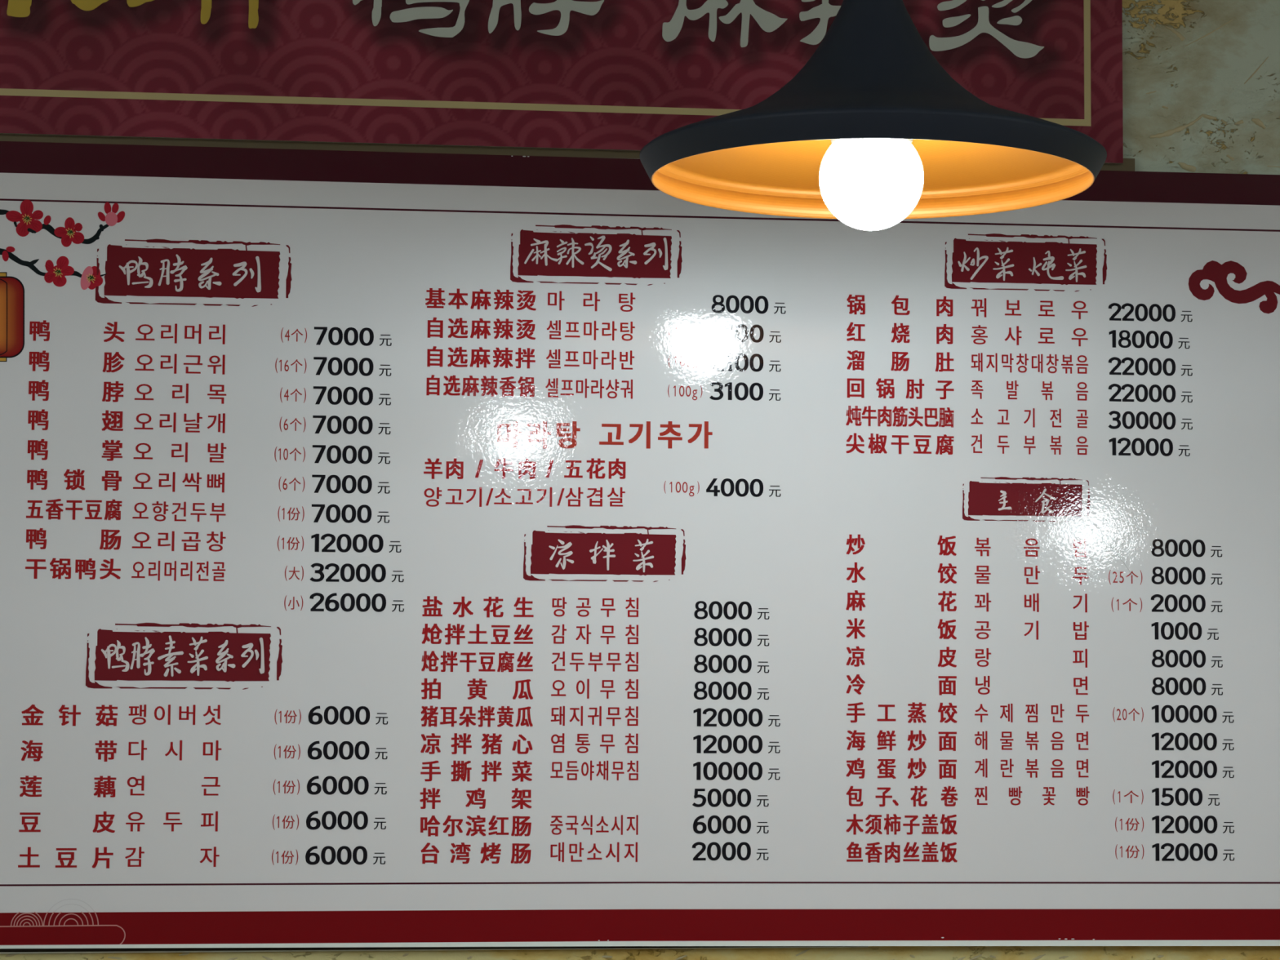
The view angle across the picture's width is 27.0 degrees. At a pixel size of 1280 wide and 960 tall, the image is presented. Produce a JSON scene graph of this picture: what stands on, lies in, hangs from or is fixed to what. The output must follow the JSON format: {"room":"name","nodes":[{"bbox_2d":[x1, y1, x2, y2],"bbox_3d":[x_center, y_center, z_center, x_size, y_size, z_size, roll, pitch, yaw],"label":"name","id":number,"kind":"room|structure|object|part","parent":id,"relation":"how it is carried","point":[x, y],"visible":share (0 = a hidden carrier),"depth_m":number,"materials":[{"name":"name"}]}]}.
{"room":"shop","nodes":[
{"label":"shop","id":0,"kind":"room"},
{"bbox_2d":[0,0,1279,959],"bbox_3d":[0.224,0.236,2.625,6.200,2.900,0.124,1,-4,-6],"label":"wall","id":1,"kind":"structure","parent":0,"point":[1201,78],"depth_m":2.64,"materials":[{"name":"beige stone"}]},
{"bbox_2d":[0,0,1134,171],"bbox_3d":[-0.323,-0.547,2.556,1.634,0.469,0.014,1,-4,-6],"label":"shop sign","id":2,"kind":"object","parent":1,"relation":"attached to","point":[577,78],"visible":0.79,"depth_m":2.56,"materials":[{"name":"red plastic"}]},
{"bbox_3d":[-0.329,-0.552,2.553,1.620,0.460,0.005,1,-4,-6],"label":"backing panel","id":3,"kind":"part","parent":2,"relation":"part of","materials":[{"name":"beige"}]},
{"bbox_2d":[0,141,1279,953],"bbox_3d":[-0.024,0.068,2.542,1.631,0.758,0.021,1,-4,-6],"label":"menu board","id":4,"kind":"object","parent":1,"relation":"attached to","point":[399,551],"visible":1,"depth_m":2.53,"materials":[{"name":"white plastic"}]},
{"bbox_3d":[0.535,-1.458,-0.115,6.200,0.100,5.859,1,-4,-6],"label":"ceiling","id":5,"kind":"structure","parent":0,"visible":0},
{"bbox_2d":[639,0,1106,230],"bbox_3d":[0.183,-0.723,2.098,0.378,1.065,0.369,1,-4,-6],"label":"pendant lamp","id":6,"kind":"object","parent":5,"relation":"hanging from","point":[872,132],"visible":1,"depth_m":2.03,"materials":[{"name":"black metal"}]},
{"bbox_3d":[0.179,-0.230,2.063,0.081,0.073,0.081,1,-4,-6],"label":"bulb","id":7,"kind":"part","parent":6,"relation":"part of","materials":[{"name":"white glass"}]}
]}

